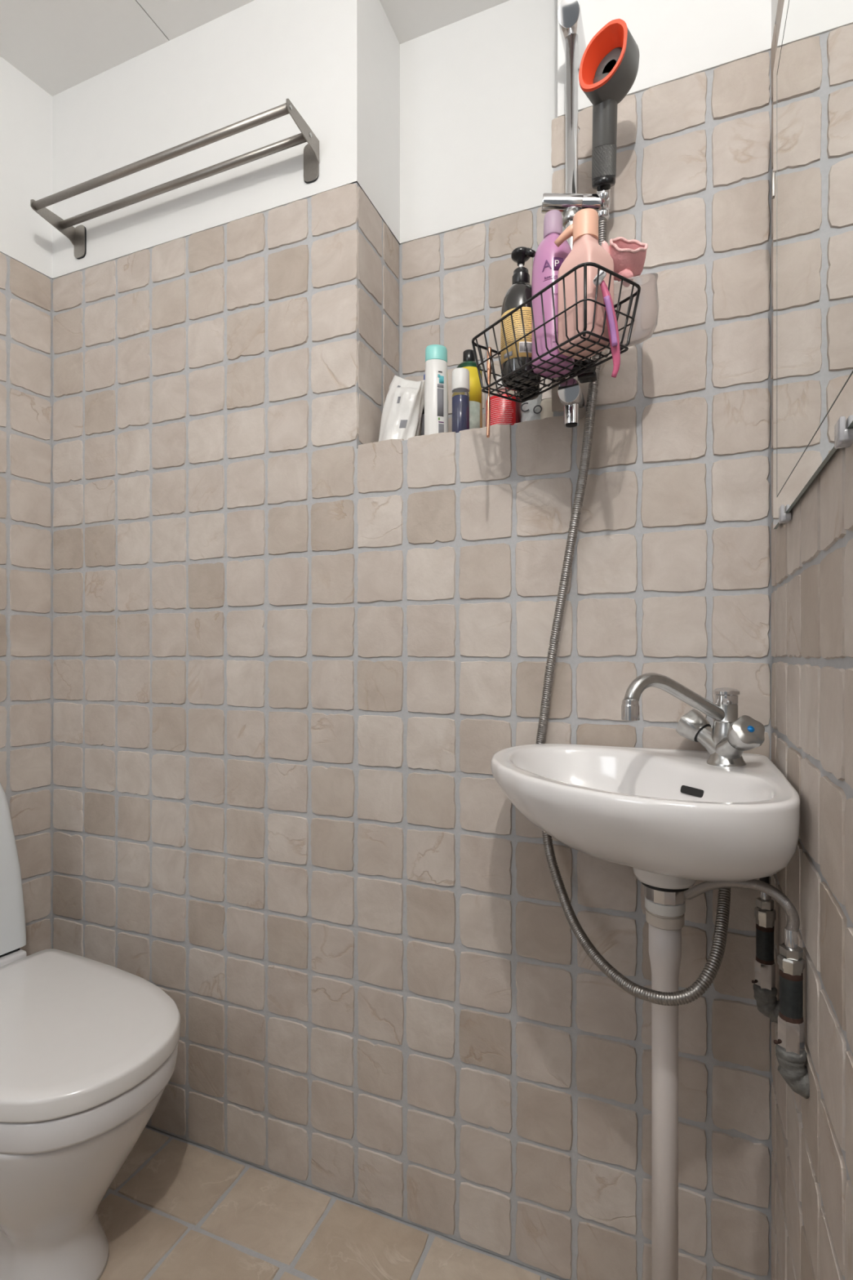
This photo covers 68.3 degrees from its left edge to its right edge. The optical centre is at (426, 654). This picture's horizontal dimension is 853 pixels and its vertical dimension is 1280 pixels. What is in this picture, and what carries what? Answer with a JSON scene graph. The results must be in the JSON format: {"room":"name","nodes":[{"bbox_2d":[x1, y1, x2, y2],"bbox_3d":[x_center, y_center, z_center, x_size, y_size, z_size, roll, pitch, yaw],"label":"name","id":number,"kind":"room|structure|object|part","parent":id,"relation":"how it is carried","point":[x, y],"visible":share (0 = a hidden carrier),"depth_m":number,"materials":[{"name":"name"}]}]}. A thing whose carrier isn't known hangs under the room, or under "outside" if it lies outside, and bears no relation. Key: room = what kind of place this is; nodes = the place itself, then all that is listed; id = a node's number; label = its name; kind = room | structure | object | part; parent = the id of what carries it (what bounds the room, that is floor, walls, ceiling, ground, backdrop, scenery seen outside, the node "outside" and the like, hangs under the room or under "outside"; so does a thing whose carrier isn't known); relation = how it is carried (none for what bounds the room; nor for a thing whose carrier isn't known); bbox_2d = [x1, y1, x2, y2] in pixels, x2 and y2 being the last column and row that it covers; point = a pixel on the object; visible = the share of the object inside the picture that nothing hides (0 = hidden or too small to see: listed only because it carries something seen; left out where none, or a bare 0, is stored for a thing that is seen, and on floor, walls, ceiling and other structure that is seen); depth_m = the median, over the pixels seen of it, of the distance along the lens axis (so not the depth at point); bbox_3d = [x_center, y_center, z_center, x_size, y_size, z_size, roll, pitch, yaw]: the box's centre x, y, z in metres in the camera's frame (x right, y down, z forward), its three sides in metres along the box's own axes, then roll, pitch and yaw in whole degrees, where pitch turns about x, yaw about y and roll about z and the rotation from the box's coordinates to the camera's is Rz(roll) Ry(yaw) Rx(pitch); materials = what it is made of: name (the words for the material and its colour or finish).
{"room":"bathroom","nodes":[
{"label":"bathroom","id":0,"kind":"room"},
{"bbox_2d":[0,56,53,955],"bbox_3d":[-1.407,-0.173,0.808,0.160,2.483,2.550,0,0,29],"label":"wall","id":1,"kind":"structure","parent":0,"point":[25,107],"depth_m":1.48,"materials":[{"name":"tile"}]},
{"bbox_2d":[0,0,509,96],"bbox_3d":[-0.724,-1.395,0.509,2.276,0.060,2.600,0,0,22],"label":"ceiling","id":2,"kind":"structure","parent":0,"point":[58,45],"depth_m":1.36,"materials":[{"name":"paint"}]},
{"bbox_2d":[97,1125,561,1279],"bbox_3d":[-0.746,1.117,0.453,2.276,0.102,2.479,0,0,22],"label":"floor","id":3,"kind":"structure","parent":0,"point":[177,1208],"depth_m":1.16,"materials":[{"name":"tile"}]},
{"bbox_2d":[0,782,180,1279],"bbox_3d":[-0.740,0.646,1.143,0.668,0.842,0.355,0,0,29],"label":"toilet","id":4,"kind":"object","parent":3,"relation":"on","point":[89,1047],"visible":1,"depth_m":1.02,"materials":[{"name":"ceramic"}]},
{"bbox_3d":[-0.974,0.423,1.273,0.133,0.397,0.254,0,0,29],"label":"tank","id":5,"kind":"part","parent":4,"relation":"part of","materials":[{"name":"ceramic"}]},
{"bbox_2d":[0,948,26,966],"bbox_3d":[-0.963,0.664,1.267,0.131,0.068,0.236,0,0,29],"label":"hinge","id":6,"kind":"object","parent":4,"relation":"attached to","point":[10,956],"depth_m":1.31,"materials":[{"name":"plastic"}]},
{"bbox_3d":[-0.694,0.894,1.117,0.538,0.348,0.328,0,0,29],"label":"bowl","id":7,"kind":"part","parent":4,"relation":"part of","materials":[{"name":"ceramic"}]},
{"bbox_3d":[-0.676,0.652,1.107,0.522,0.036,0.355,0,0,29],"label":"seat lid","id":8,"kind":"part","parent":4,"relation":"part of","materials":[{"name":"plastic"}]},
{"bbox_2d":[640,881,689,1279],"bbox_3d":[0.330,0.688,0.869,0.063,0.752,0.063,0,0,22],"label":"pipe","id":9,"kind":"object","parent":3,"relation":"on","point":[665,910],"visible":0.88,"depth_m":0.85,"materials":[{"name":"white plastic"}]},
{"bbox_2d":[344,182,399,444],"bbox_3d":[-0.107,-0.897,1.328,0.031,1.016,0.220,0,0,22],"label":"wall","id":10,"kind":"structure","parent":0,"point":[370,221],"depth_m":1.29,"materials":[{"name":"tile"}]},
{"bbox_2d":[51,0,773,1279],"bbox_3d":[-0.141,-0.173,1.448,1.901,2.483,0.422,0,0,22],"label":"wall","id":11,"kind":"structure","parent":0,"point":[294,656],"depth_m":1.20,"materials":[{"name":"tile"}]},
{"bbox_2d":[30,98,319,258],"bbox_3d":[-0.548,-0.983,1.326,0.683,0.076,0.112,0,0,22],"label":"towel rack","id":12,"kind":"object","parent":11,"relation":"attached to","point":[77,236],"visible":1,"depth_m":1.29,"materials":[{"name":"metal"}]},
{"bbox_3d":[-0.862,-1.000,1.453,0.002,0.043,0.110,0,0,22],"label":"bracket arm","id":13,"kind":"part","parent":12,"relation":"part of","materials":[{"name":"metal"}]},
{"bbox_3d":[-0.826,-0.984,1.496,0.034,0.075,0.002,0,0,22],"label":"wall plate","id":14,"kind":"part","parent":12,"relation":"part of","materials":[{"name":"metal"}]},
{"bbox_3d":[-0.235,-1.000,1.198,0.002,0.043,0.110,0,0,22],"label":"bracket arm","id":15,"kind":"part","parent":12,"relation":"part of","materials":[{"name":"metal"}]},
{"bbox_3d":[-0.231,-0.984,1.254,0.034,0.075,0.002,0,0,22],"label":"wall plate","id":16,"kind":"part","parent":12,"relation":"part of","materials":[{"name":"metal"}]},
{"bbox_2d":[397,418,542,442],"bbox_3d":[0.083,-0.394,1.252,0.380,0.031,0.218,0,0,22],"label":"sill","id":17,"kind":"structure","parent":11,"relation":"attached to","point":[516,424],"depth_m":1.15,"materials":[{"name":"tile"}]},
{"bbox_2d":[378,375,424,441],"bbox_3d":[-0.053,-0.489,1.273,0.105,0.160,0.065,0,0,8],"label":"bag","id":18,"kind":"object","parent":17,"relation":"on","point":[404,403],"visible":0.83,"depth_m":1.25,"materials":[{"name":"white plastic"}]},
{"bbox_2d":[420,373,425,435],"bbox_3d":[0.006,-0.494,1.298,0.037,0.168,0.037,0,0,22],"label":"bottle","id":19,"kind":"object","parent":17,"relation":"on","point":[422,423],"visible":0.12,"depth_m":1.29,"materials":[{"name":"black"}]},
{"bbox_2d":[424,344,448,435],"bbox_3d":[0.019,-0.500,1.206,0.043,0.180,0.037,0,0,22],"label":"shampoo bottle","id":20,"kind":"object","parent":17,"relation":"on","point":[436,382],"visible":0.88,"depth_m":1.19,"materials":[{"name":"white plastic"}]},
{"bbox_3d":[0.028,-0.522,1.192,0.010,0.014,0.001,0,0,-23],"label":"label panel","id":21,"kind":"part","parent":20,"relation":"part of","materials":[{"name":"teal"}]},
{"bbox_2d":[451,367,469,432],"bbox_3d":[0.065,-0.472,1.185,0.034,0.125,0.034,0,0,22],"label":"bottle","id":22,"kind":"object","parent":17,"relation":"on","point":[460,376],"visible":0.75,"depth_m":1.17,"materials":[{"name":"blue plastic"}]},
{"bbox_2d":[456,349,482,429],"bbox_3d":[0.085,-0.507,1.255,0.054,0.195,0.054,0,0,22],"label":"bottle","id":23,"kind":"object","parent":17,"relation":"on","point":[468,362],"visible":0.48,"depth_m":1.23,"materials":[{"name":"yellow plastic"}]},
{"bbox_2d":[469,400,479,429],"bbox_3d":[0.080,-0.455,1.237,0.050,0.083,0.017,0,0,17],"label":"label","id":24,"kind":"object","parent":23,"relation":"attached to","point":[474,406],"depth_m":1.23,"materials":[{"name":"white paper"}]},
{"bbox_2d":[496,374,508,394],"bbox_3d":[0.154,-0.486,1.270,0.028,0.152,0.028,0,0,22],"label":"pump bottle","id":25,"kind":"object","parent":17,"relation":"on","point":[502,388],"visible":0.18,"depth_m":1.26,"materials":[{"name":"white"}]},
{"bbox_2d":[485,394,521,426],"bbox_3d":[0.146,-0.445,1.190,0.067,0.072,0.067,0,0,22],"label":"jar","id":26,"kind":"object","parent":17,"relation":"on","point":[503,411],"visible":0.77,"depth_m":1.16,"materials":[{"name":"red plastic"}]},
{"bbox_2d":[489,397,513,425],"bbox_3d":[0.136,-0.446,1.163,0.047,0.055,0.010,0,0,20],"label":"print","id":27,"kind":"object","parent":26,"relation":"attached to","point":[501,409],"depth_m":1.16,"materials":[{"name":"white"}]},
{"bbox_3d":[0.175,-0.445,1.184,0.009,0.065,0.046,0,0,13],"label":"dark panel","id":28,"kind":"part","parent":26,"relation":"part of","materials":[{"name":"black"}]},
{"bbox_2d":[520,391,542,422],"bbox_3d":[0.196,-0.449,1.162,0.043,0.078,0.032,0,0,22],"label":"sachet","id":29,"kind":"object","parent":17,"relation":"on","point":[531,410],"visible":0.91,"depth_m":1.15,"materials":[{"name":"grey plastic"}]},
{"bbox_2d":[540,398,553,418],"bbox_3d":[0.225,-0.439,1.150,0.032,0.058,0.025,0,0,22],"label":"soap","id":30,"kind":"object","parent":17,"relation":"on","point":[546,404],"visible":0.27,"depth_m":1.14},
{"bbox_2d":[541,0,609,427],"bbox_3d":[0.242,-0.694,1.015,0.107,0.654,0.094,0,0,22],"label":"shower rail","id":31,"kind":"object","parent":11,"relation":"attached to","point":[570,393],"visible":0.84,"depth_m":1.00,"materials":[{"name":"silver metal"}]},
{"bbox_2d":[471,262,640,403],"bbox_3d":[0.205,-0.454,0.936,0.177,0.083,0.250,0,0,-33],"label":"wire basket","id":32,"kind":"object","parent":31,"relation":"attached to","point":[584,370],"visible":0.86,"depth_m":0.88,"materials":[{"name":"black metal"}]},
{"bbox_2d":[486,346,492,437],"bbox_3d":[0.098,-0.411,0.985,0.009,0.140,0.008,0,0,22],"label":"wand","id":33,"kind":"object","parent":32,"relation":"hanging from","point":[488,363],"visible":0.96,"depth_m":0.98,"materials":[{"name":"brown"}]},
{"bbox_2d":[500,246,541,391],"bbox_3d":[0.146,-0.519,0.968,0.062,0.205,0.062,0,0,22],"label":"pump bottle","id":34,"kind":"object","parent":32,"relation":"in","point":[520,291],"visible":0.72,"depth_m":0.95,"materials":[{"name":"black plastic"},{"name":"yellow paper label"}]},
{"bbox_2d":[501,310,531,348],"bbox_3d":[0.138,-0.492,0.947,0.056,0.044,0.018,0,0,22],"label":"label","id":35,"kind":"object","parent":34,"relation":"attached to","point":[517,317],"depth_m":0.94,"materials":[{"name":"yellow paper"}]},
{"bbox_3d":[0.150,-0.459,0.938,0.023,0.016,0.002,0,0,-8],"label":"barcode panel","id":36,"kind":"part","parent":34,"relation":"part of","materials":[{"name":"white paper"}]},
{"bbox_2d":[516,383,539,400],"bbox_3d":[0.164,-0.499,1.017,0.037,0.166,0.037,0,0,22],"label":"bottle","id":37,"kind":"object","parent":32,"relation":"in","point":[520,394],"visible":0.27,"depth_m":1.01,"materials":[{"name":"black"}]},
{"bbox_2d":[531,209,574,377],"bbox_3d":[0.186,-0.531,0.923,0.059,0.230,0.058,0,0,-35],"label":"shampoo bottle","id":38,"kind":"object","parent":32,"relation":"in","point":[548,258],"visible":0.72,"depth_m":0.90,"materials":[{"name":"purple plastic"}]},
{"bbox_2d":[554,208,613,360],"bbox_3d":[0.215,-0.509,0.864,0.051,0.185,0.070,0,0,-33],"label":"pump bottle","id":39,"kind":"object","parent":32,"relation":"in","point":[584,228],"visible":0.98,"depth_m":0.84,"materials":[{"name":"pink plastic"}]},
{"bbox_3d":[0.193,-0.583,0.872,0.034,0.026,0.017,0,0,22],"label":"spout","id":40,"kind":"part","parent":39,"relation":"part of","materials":[{"name":"pink plastic"}]},
{"bbox_3d":[0.246,-0.423,0.959,0.027,0.009,0.022,0,0,22],"label":"clamp lever","id":41,"kind":"part","parent":32,"relation":"part of","materials":[{"name":"black plastic"}]},
{"bbox_3d":[0.252,-0.450,0.983,0.024,0.027,0.027,0,0,-35],"label":"clamp knob","id":42,"kind":"part","parent":32,"relation":"part of","materials":[{"name":"black plastic"}]},
{"bbox_2d":[592,270,620,377],"bbox_3d":[0.237,-0.434,0.819,0.048,0.132,0.019,0,0,-37],"label":"razor","id":43,"kind":"object","parent":32,"relation":"in","point":[611,320],"visible":1,"depth_m":0.81,"materials":[{"name":"pink"}]},
{"bbox_3d":[0.222,-0.488,0.810,0.015,0.015,0.002,0,0,-16],"label":"blade","id":44,"kind":"part","parent":43,"relation":"part of","materials":[{"name":"grey metal"}]},
{"bbox_3d":[0.241,-0.427,0.823,0.035,0.117,0.015,0,0,-43],"label":"handle","id":45,"kind":"part","parent":43,"relation":"part of","materials":[{"name":"pink"}]},
{"bbox_2d":[578,18,639,209],"bbox_3d":[0.280,-0.805,0.950,0.081,0.204,0.111,0,0,22],"label":"shower","id":46,"kind":"object","parent":31,"relation":"attached to","point":[609,66],"visible":1,"depth_m":0.92,"materials":[{"name":"orange plastic"}]},
{"bbox_3d":[0.269,-0.816,0.948,0.036,0.091,0.069,0,0,13],"label":"handle","id":47,"kind":"part","parent":46,"relation":"part of","materials":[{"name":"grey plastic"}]},
{"bbox_2d":[536,208,731,1005],"bbox_3d":[0.270,-0.137,0.923,0.152,1.162,0.348,0,0,-40],"label":"shower hose","id":48,"kind":"object","parent":46,"relation":"attached to","point":[708,973],"visible":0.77,"depth_m":1.00,"materials":[{"name":"metal"}]},
{"bbox_2d":[613,272,658,346],"bbox_3d":[0.291,-0.503,0.916,0.090,0.098,0.098,0,0,22],"label":"clear bowl","id":49,"kind":"object","parent":31,"relation":"attached to","point":[646,322],"visible":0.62,"depth_m":0.89,"materials":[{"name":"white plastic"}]},
{"bbox_2d":[601,236,648,281],"bbox_3d":[0.284,-0.565,0.900,0.063,0.070,0.064,0,0,22],"label":"cup","id":50,"kind":"object","parent":49,"relation":"in","point":[628,256],"visible":0.82,"depth_m":0.89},
{"bbox_2d":[490,743,799,888],"bbox_3d":[0.263,0.231,0.843,0.389,0.162,0.389,0,0,22],"label":"basin","id":51,"kind":"object","parent":11,"relation":"attached to","point":[676,818],"visible":0.99,"depth_m":0.72,"materials":[{"name":"white ceramic"}]},
{"bbox_2d":[621,672,764,766],"bbox_3d":[0.379,0.093,0.869,0.194,0.136,0.138,0,0,-41],"label":"tap","id":52,"kind":"object","parent":51,"relation":"on","point":[731,735],"visible":1,"depth_m":0.89,"materials":[{"name":"silver metal"}]},
{"bbox_3d":[0.353,0.062,0.883,0.176,0.074,0.020,0,0,-20],"label":"spout","id":53,"kind":"part","parent":52,"relation":"part of","materials":[{"name":"silver metal"}]},
{"bbox_3d":[0.405,0.106,0.952,0.045,0.049,0.045,0,0,-37],"label":"knob","id":54,"kind":"part","parent":52,"relation":"part of","materials":[{"name":"silver metal"}]},
{"bbox_3d":[0.437,0.107,0.862,0.045,0.049,0.044,0,0,-1],"label":"knob","id":55,"kind":"part","parent":52,"relation":"part of","materials":[{"name":"silver metal"}]},
{"bbox_2d":[400,0,557,435],"bbox_3d":[0.161,-0.902,1.434,0.408,1.026,0.221,0,0,22],"label":"wall niche","id":56,"kind":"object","parent":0,"point":[478,91],"visible":0.41,"depth_m":1.34,"materials":[{"name":"paint"}]},
{"bbox_2d":[770,0,852,1279],"bbox_3d":[0.257,-0.173,0.100,0.151,2.483,2.379,0,0,22],"label":"wall","id":57,"kind":"structure","parent":0,"point":[812,553],"depth_m":0.63,"materials":[{"name":"tile"}]},
{"bbox_2d":[751,876,779,1023],"bbox_3d":[0.472,0.404,0.878,0.033,0.198,0.032,0,0,22],"label":"supply valve","id":58,"kind":"object","parent":57,"relation":"attached to","point":[765,989],"visible":0.84,"depth_m":0.86,"materials":[{"name":"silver metal"}]},
{"bbox_2d":[773,926,809,1098],"bbox_3d":[0.401,0.388,0.684,0.040,0.178,0.031,0,0,22],"label":"supply valve","id":59,"kind":"object","parent":57,"relation":"attached to","point":[791,1054],"visible":0.98,"depth_m":0.68,"materials":[{"name":"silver metal"}]},
{"bbox_2d":[684,879,799,932],"bbox_3d":[0.362,0.284,0.741,0.024,0.057,0.146,0,0,-28],"label":"hose","id":60,"kind":"object","parent":59,"relation":"attached to","point":[793,920],"visible":0.84,"depth_m":0.71,"materials":[{"name":"metal"}]},
{"bbox_2d":[771,0,852,528],"bbox_3d":[0.394,-0.493,0.653,0.012,0.657,0.480,0,0,22],"label":"wall mirror","id":61,"kind":"object","parent":57,"relation":"attached to","point":[812,175],"visible":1,"depth_m":0.62,"materials":[{"name":"mirror"}]}
]}

